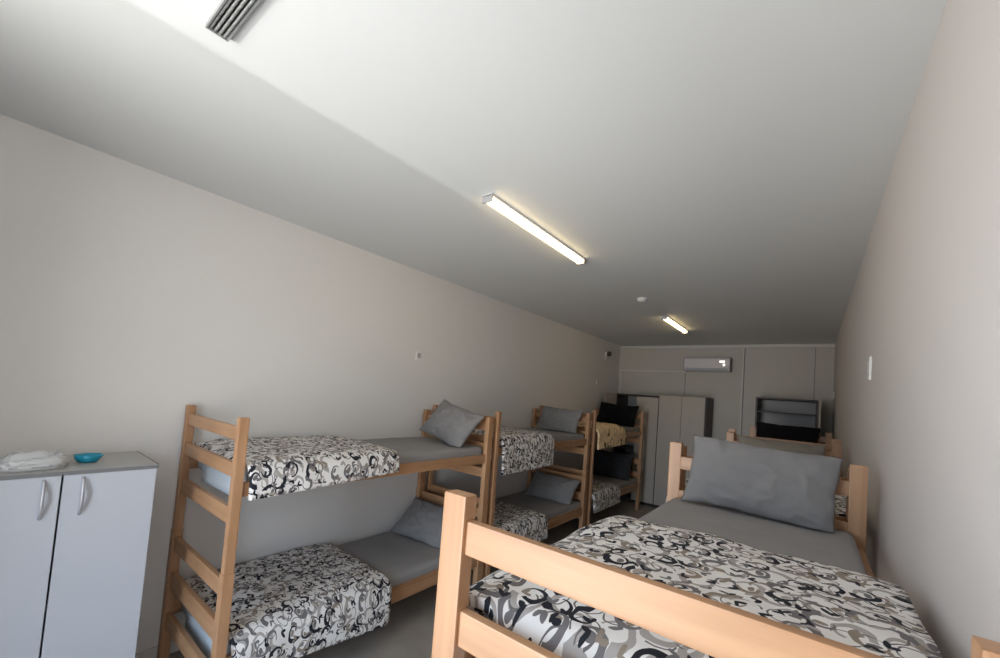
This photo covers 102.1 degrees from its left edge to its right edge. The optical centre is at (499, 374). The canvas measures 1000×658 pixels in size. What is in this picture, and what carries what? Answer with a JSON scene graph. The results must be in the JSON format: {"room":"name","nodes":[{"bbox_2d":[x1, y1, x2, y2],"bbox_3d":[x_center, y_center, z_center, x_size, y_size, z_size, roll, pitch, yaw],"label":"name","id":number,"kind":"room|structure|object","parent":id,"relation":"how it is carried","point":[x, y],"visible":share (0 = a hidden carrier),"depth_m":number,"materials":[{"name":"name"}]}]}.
{"room":"dormitory","nodes":[
{"label":"dormitory","id":0,"kind":"room"},
{"bbox_2d":[0,114,619,652],"bbox_3d":[-0.504,0.467,4.359,0.100,2.810,8.950,2,-3,38],"label":"wall","id":1,"kind":"structure","parent":0,"point":[132,295],"depth_m":2.60,"materials":[{"name":"paint"}]},
{"bbox_2d":[135,634,196,657],"bbox_3d":[-0.567,1.833,4.254,0.012,0.070,8.938,2,-3,38],"label":"baseboard","id":2,"kind":"structure","parent":1,"relation":"attached to","point":[151,652],"depth_m":2.36,"materials":[{"name":"grey"}]},
{"bbox_2d":[416,351,420,360],"bbox_3d":[-0.780,-0.175,3.874,0.016,0.085,0.055,2,-3,38],"label":"light switch","id":3,"kind":"object","parent":1,"relation":"attached to","point":[418,354],"visible":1,"depth_m":3.86,"materials":[{"name":"white plastic"}]},
{"bbox_2d":[605,351,611,359],"bbox_3d":[1.975,-0.338,7.355,0.104,0.156,0.092,2,-3,38],"label":"security camera","id":4,"kind":"object","parent":1,"relation":"attached to","point":[608,353],"visible":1,"depth_m":7.34,"materials":[{"name":"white plastic"}]},
{"bbox_2d":[169,500,655,657],"bbox_3d":[0.709,1.958,3.266,3.446,0.080,9.150,2,-3,38],"label":"floor","id":5,"kind":"structure","parent":0,"point":[409,631],"depth_m":2.85,"materials":[{"name":"plastic"}]},
{"bbox_2d":[0,451,158,657],"bbox_3d":[-2.090,1.021,1.840,0.479,1.224,0.646,2,-3,38],"label":"storage cabinet","id":6,"kind":"object","parent":5,"relation":"on","point":[74,538],"visible":0.98,"depth_m":1.78,"materials":[{"name":"grey laminate"}]},
{"bbox_2d":[0,449,68,471],"bbox_3d":[-2.068,0.368,1.786,0.261,0.075,0.222,2,-3,38],"label":"packet","id":7,"kind":"object","parent":6,"relation":"on","point":[16,460],"visible":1,"depth_m":1.73,"materials":[{"name":"white plastic"}]},
{"bbox_2d":[73,453,103,462],"bbox_3d":[-1.971,0.402,1.936,0.105,0.036,0.102,2,-3,38],"label":"dish","id":8,"kind":"object","parent":6,"relation":"on","point":[82,457],"visible":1,"depth_m":1.92,"materials":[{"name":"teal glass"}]},
{"bbox_2d":[156,405,493,657],"bbox_3d":[-1.028,1.020,2.921,0.836,1.490,1.965,2,-3,38],"label":"bunk bed","id":9,"kind":"object","parent":5,"relation":"on","point":[178,593],"visible":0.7,"depth_m":2.26,"materials":[{"name":"brown wood"}]},
{"bbox_2d":[182,531,439,657],"bbox_3d":[-1.062,1.458,2.900,0.750,0.216,1.809,2,-3,38],"label":"mattress","id":10,"kind":"object","parent":9,"relation":"on","point":[400,558],"visible":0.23,"depth_m":3.03,"materials":[{"name":"grey fabric"}]},
{"bbox_2d":[184,543,391,657],"bbox_3d":[-1.306,1.411,2.516,0.861,0.288,0.961,2,-3,38],"label":"duvet","id":11,"kind":"object","parent":10,"relation":"on","point":[302,601],"visible":0.88,"depth_m":2.36,"materials":[{"name":"fabric"}]},
{"bbox_2d":[391,496,443,547],"bbox_3d":[-0.616,1.275,3.504,0.612,0.268,0.287,3,-3,30],"label":"pillow","id":12,"kind":"object","parent":10,"relation":"on","point":[422,520],"visible":0.81,"depth_m":3.46,"materials":[{"name":"grey fabric"}]},
{"bbox_2d":[198,436,482,495],"bbox_3d":[-0.998,0.624,2.940,0.750,0.192,1.809,2,-3,38],"label":"mattress","id":13,"kind":"object","parent":9,"relation":"on","point":[409,449],"visible":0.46,"depth_m":3.06,"materials":[{"name":"grey fabric"}]},
{"bbox_2d":[195,435,399,500],"bbox_3d":[-1.230,0.540,2.569,0.863,0.190,0.990,2,-3,38],"label":"duvet","id":14,"kind":"object","parent":13,"relation":"on","point":[275,466],"visible":0.97,"depth_m":2.29,"materials":[{"name":"fabric"}]},
{"bbox_2d":[419,399,483,447],"bbox_3d":[-0.426,0.409,3.486,0.580,0.367,0.238,2,-4,43],"label":"pillow","id":15,"kind":"object","parent":13,"relation":"on","point":[450,423],"visible":1,"depth_m":3.40,"materials":[{"name":"grey fabric"}]},
{"bbox_2d":[425,405,591,578],"bbox_3d":[0.178,1.163,4.488,0.836,1.540,1.900,2,-3,38],"label":"bunk bed","id":16,"kind":"object","parent":5,"relation":"on","point":[566,446],"visible":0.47,"depth_m":4.54,"materials":[{"name":"brown wood"}]},
{"bbox_2d":[482,427,584,453],"bbox_3d":[0.210,0.741,4.508,0.750,0.192,1.744,2,-3,38],"label":"mattress","id":17,"kind":"object","parent":16,"relation":"on","point":[557,435],"visible":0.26,"depth_m":4.78,"materials":[{"name":"grey fabric"}]},
{"bbox_2d":[472,427,554,475],"bbox_3d":[-0.035,0.733,4.124,0.860,0.345,0.899,2,-3,38],"label":"duvet","id":18,"kind":"object","parent":17,"relation":"on","point":[522,450],"visible":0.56,"depth_m":3.84,"materials":[{"name":"fabric"}]},
{"bbox_2d":[536,406,582,432],"bbox_3d":[0.740,0.561,5.070,0.576,0.292,0.209,2,-3,38],"label":"pillow","id":19,"kind":"object","parent":17,"relation":"on","point":[555,419],"visible":1,"depth_m":5.00,"materials":[{"name":"grey fabric"}]},
{"bbox_2d":[496,491,579,519],"bbox_3d":[0.147,1.576,4.468,0.750,0.216,1.744,2,-3,38],"label":"mattress","id":20,"kind":"object","parent":16,"relation":"on","point":[550,509],"visible":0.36,"depth_m":4.70,"materials":[{"name":"grey fabric"}]},
{"bbox_2d":[475,499,547,541],"bbox_3d":[-0.102,1.510,4.080,0.862,0.254,0.879,2,-3,38],"label":"duvet","id":21,"kind":"object","parent":20,"relation":"on","point":[528,523],"visible":0.41,"depth_m":4.00,"materials":[{"name":"fabric"}]},
{"bbox_2d":[524,470,579,504],"bbox_3d":[0.637,1.387,4.982,0.628,0.275,0.265,3,-3,33],"label":"pillow","id":22,"kind":"object","parent":20,"relation":"on","point":[559,489],"visible":1,"depth_m":4.92,"materials":[{"name":"grey fabric"}]},
{"bbox_2d":[539,405,644,525],"bbox_3d":[1.401,1.312,6.076,0.836,1.580,1.920,2,-3,38],"label":"bunk bed","id":23,"kind":"object","parent":5,"relation":"on","point":[636,487],"visible":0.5,"depth_m":5.42,"materials":[{"name":"brown wood"}]},
{"bbox_2d":[572,474,636,501],"bbox_3d":[1.371,1.706,6.057,0.750,0.216,1.764,2,-3,38],"label":"mattress","id":24,"kind":"object","parent":23,"relation":"on","point":[620,483],"visible":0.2,"depth_m":6.25,"materials":[{"name":"grey fabric"}]},
{"bbox_2d":[578,479,619,512],"bbox_3d":[1.119,1.643,5.660,0.861,0.265,0.879,2,-3,38],"label":"duvet","id":25,"kind":"object","parent":24,"relation":"on","point":[605,495],"visible":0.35,"depth_m":5.42,"materials":[{"name":"fabric"}]},
{"bbox_2d":[593,449,634,480],"bbox_3d":[1.808,1.456,6.558,0.665,0.388,0.277,3,-3,32],"label":"pillow","id":26,"kind":"object","parent":24,"relation":"on","point":[606,463],"visible":0.93,"depth_m":6.48,"materials":[{"name":"black fabric"}]},
{"bbox_2d":[590,426,639,439],"bbox_3d":[1.435,0.871,6.097,0.750,0.192,1.764,2,-3,38],"label":"mattress","id":27,"kind":"object","parent":23,"relation":"on","point":[627,428],"visible":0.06,"depth_m":6.30,"materials":[{"name":"grey fabric"}]},
{"bbox_2d":[578,421,625,449],"bbox_3d":[1.204,0.828,5.732,0.858,0.308,0.962,2,-3,38],"label":"duvet","id":28,"kind":"object","parent":27,"relation":"on","point":[610,435],"visible":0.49,"depth_m":5.41,"materials":[{"name":"beige fabric"}]},
{"bbox_2d":[596,402,639,426],"bbox_3d":[1.931,0.655,6.677,0.681,0.361,0.218,2,-3,38],"label":"pillow","id":29,"kind":"object","parent":27,"relation":"on","point":[622,415],"visible":0.97,"depth_m":6.61,"materials":[{"name":"black fabric"}]},
{"bbox_2d":[601,392,658,506],"bbox_3d":[2.360,1.293,7.128,0.820,1.865,0.896,2,-3,38],"label":"wardrobe","id":30,"kind":"object","parent":5,"relation":"on","point":[648,404],"visible":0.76,"depth_m":6.91,"materials":[{"name":"laminate"}]},
{"bbox_2d":[615,444,633,449],"bbox_3d":[2.498,1.332,7.248,0.699,0.020,0.509,2,-3,38],"label":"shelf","id":31,"kind":"object","parent":30,"relation":"attached to","point":[627,446],"depth_m":7.30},
{"bbox_2d":[653,395,713,507],"bbox_3d":[3.073,1.320,6.774,0.728,1.885,0.584,2,-3,38],"label":"wardrobe","id":32,"kind":"object","parent":5,"relation":"on","point":[680,418],"visible":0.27,"depth_m":6.65,"materials":[{"name":"laminate"}]},
{"bbox_2d":[431,441,999,657],"bbox_3d":[0.668,1.058,1.244,0.800,1.512,1.735,2,-3,38],"label":"bunk bed","id":33,"kind":"object","parent":5,"relation":"on","point":[716,629],"visible":0.59,"depth_m":0.68,"materials":[{"name":"brown wood"}]},
{"bbox_2d":[483,497,866,619],"bbox_3d":[0.698,0.673,1.262,0.718,0.192,1.579,2,-3,38],"label":"mattress","id":34,"kind":"object","parent":33,"relation":"on","point":[839,549],"visible":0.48,"depth_m":1.59,"materials":[{"name":"grey fabric"}]},
{"bbox_2d":[468,515,941,657],"bbox_3d":[0.462,0.567,0.991,0.854,0.152,0.916,2,-3,38],"label":"duvet","id":35,"kind":"object","parent":34,"relation":"on","point":[861,611],"visible":0.79,"depth_m":0.90,"materials":[{"name":"fabric"}]},
{"bbox_2d":[681,435,843,532],"bbox_3d":[1.175,0.475,1.855,0.615,0.323,0.181,2,-3,38],"label":"pillow","id":36,"kind":"object","parent":34,"relation":"on","point":[795,488],"visible":1,"depth_m":1.79,"materials":[{"name":"grey fabric"}]},
{"bbox_2d":[681,432,848,521],"bbox_3d":[1.772,1.213,2.679,0.800,1.510,1.790,2,-3,38],"label":"bunk bed","id":37,"kind":"object","parent":5,"relation":"on","point":[836,452],"visible":0.13,"depth_m":2.23,"materials":[{"name":"brown wood"}]},
{"bbox_3d":[1.802,0.826,2.698,0.718,0.192,1.634,2,-3,38],"label":"mattress","id":38,"kind":"object","parent":37,"relation":"on","visible":0},
{"bbox_2d":[666,478,845,516],"bbox_3d":[1.552,0.734,2.434,0.824,0.163,0.959,2,-3,38],"label":"duvet","id":39,"kind":"object","parent":38,"relation":"on","point":[840,501],"visible":0.06,"depth_m":1.99,"materials":[{"name":"fabric"}]},
{"bbox_2d":[737,435,825,455],"bbox_3d":[2.245,0.658,3.264,0.603,0.256,0.180,2,-3,38],"label":"pillow","id":40,"kind":"object","parent":38,"relation":"on","point":[779,445],"visible":0.34,"depth_m":3.23,"materials":[{"name":"beige fabric"}]},
{"bbox_2d":[728,426,840,451],"bbox_3d":[2.871,1.350,4.105,0.800,1.540,1.720,2,-3,38],"label":"bunk bed","id":41,"kind":"object","parent":5,"relation":"on","point":[827,439],"visible":0.09,"depth_m":3.66,"materials":[{"name":"brown wood"}]},
{"bbox_3d":[2.903,0.929,4.125,0.718,0.192,1.564,2,-3,38],"label":"mattress","id":42,"kind":"object","parent":41,"relation":"on","visible":0},
{"bbox_2d":[756,421,820,442],"bbox_3d":[3.317,0.733,4.684,0.628,0.306,0.238,2,-3,38],"label":"pillow","id":43,"kind":"object","parent":42,"relation":"on","point":[765,430],"visible":0.58,"depth_m":4.63,"materials":[{"name":"black fabric"}]},
{"bbox_2d":[755,397,820,443],"bbox_3d":[4.088,1.324,5.804,0.755,1.940,0.882,2,-3,38],"label":"shelving unit","id":44,"kind":"object","parent":5,"relation":"on","point":[780,411],"visible":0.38,"depth_m":6.11,"materials":[{"name":"laminate"}]},
{"bbox_2d":[757,411,815,415],"bbox_3d":[4.243,0.581,5.986,0.684,0.020,0.509,2,-3,38],"label":"shelf","id":45,"kind":"object","parent":44,"relation":"attached to","point":[774,413],"depth_m":6.10,"materials":[{"name":"grey wood"}]},
{"bbox_2d":[0,0,946,345],"bbox_3d":[0.929,-0.930,3.405,3.446,0.100,9.150,2,-3,38],"label":"ceiling","id":46,"kind":"structure","parent":0,"point":[726,166],"depth_m":1.71,"materials":[{"name":"paint"}]},
{"bbox_2d":[205,0,260,41],"bbox_3d":[-0.749,-1.107,1.183,0.440,0.016,0.064,2,-3,38],"label":"ceiling vent","id":47,"kind":"object","parent":46,"relation":"in","point":[228,16],"visible":1,"depth_m":1.25,"materials":[{"name":"metal"}]},
{"bbox_2d":[482,193,584,264],"bbox_3d":[0.282,-0.939,2.733,0.074,0.045,1.170,2,-3,38],"label":"ceiling light","id":48,"kind":"object","parent":46,"relation":"attached to","point":[490,199],"visible":1,"depth_m":2.58,"materials":[{"name":"white plastic"}]},
{"bbox_2d":[637,297,646,302],"bbox_3d":[1.493,-0.777,4.253,0.100,0.038,0.100,2,-3,38],"label":"smoke detector","id":49,"kind":"object","parent":46,"relation":"attached to","point":[641,299],"visible":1,"depth_m":4.22,"materials":[{"name":"white plastic"}]},
{"bbox_2d":[661,316,687,332],"bbox_3d":[2.339,-0.655,5.393,0.074,0.045,1.050,2,-3,38],"label":"ceiling light","id":50,"kind":"object","parent":46,"relation":"attached to","point":[669,320],"visible":1,"depth_m":5.27,"materials":[{"name":"white plastic"}]},
{"bbox_2d":[618,343,834,443],"bbox_3d":[3.569,0.900,6.909,3.446,2.810,0.100,2,-3,38],"label":"wall","id":51,"kind":"structure","parent":0,"point":[781,372],"depth_m":6.65,"materials":[{"name":"white paint"}]},
{"bbox_2d":[619,371,622,393],"bbox_3d":[2.280,1.058,7.806,0.030,2.245,0.022,2,-3,38],"label":"trim","id":52,"kind":"structure","parent":51,"relation":"attached to","point":[621,371],"depth_m":7.84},
{"bbox_2d":[621,370,685,372],"bbox_3d":[2.823,-0.057,7.507,1.185,0.030,0.022,2,-3,38],"label":"trim","id":53,"kind":"structure","parent":51,"relation":"attached to","point":[621,370],"depth_m":7.47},
{"bbox_2d":[683,357,731,371],"bbox_3d":[3.522,-0.165,6.864,0.712,0.236,0.206,2,-3,38],"label":"air conditioner","id":54,"kind":"object","parent":51,"relation":"attached to","point":[693,364],"visible":1,"depth_m":6.78,"materials":[{"name":"plastic"}]},
{"bbox_2d":[621,344,834,348],"bbox_3d":[3.645,-0.472,6.914,3.216,0.045,0.030,2,-3,38],"label":"trim","id":55,"kind":"structure","parent":51,"relation":"attached to","point":[774,345],"depth_m":6.70,"materials":[{"name":"white wood"}]},
{"bbox_2d":[739,348,744,434],"bbox_3d":[3.906,0.902,6.573,0.020,2.685,0.020,2,-3,38],"label":"trim","id":56,"kind":"structure","parent":51,"relation":"attached to","point":[743,348],"depth_m":6.59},
{"bbox_2d":[813,347,815,399],"bbox_3d":[4.644,0.932,6.010,0.008,2.685,0.006,2,-3,38],"label":"trim","id":57,"kind":"structure","parent":51,"relation":"attached to","point":[815,347],"depth_m":6.06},
{"bbox_2d":[832,0,999,657],"bbox_3d":[2.141,0.571,2.312,0.100,2.810,8.950,2,-3,38],"label":"wall","id":58,"kind":"structure","parent":0,"point":[924,302],"depth_m":1.01,"materials":[{"name":"paint"}]},
{"bbox_2d":[866,357,871,379],"bbox_3d":[1.984,-0.030,2.174,0.016,0.129,0.082,2,-3,38],"label":"light switch","id":59,"kind":"object","parent":58,"relation":"attached to","point":[869,362],"visible":1,"depth_m":2.15,"materials":[{"name":"white plastic"}]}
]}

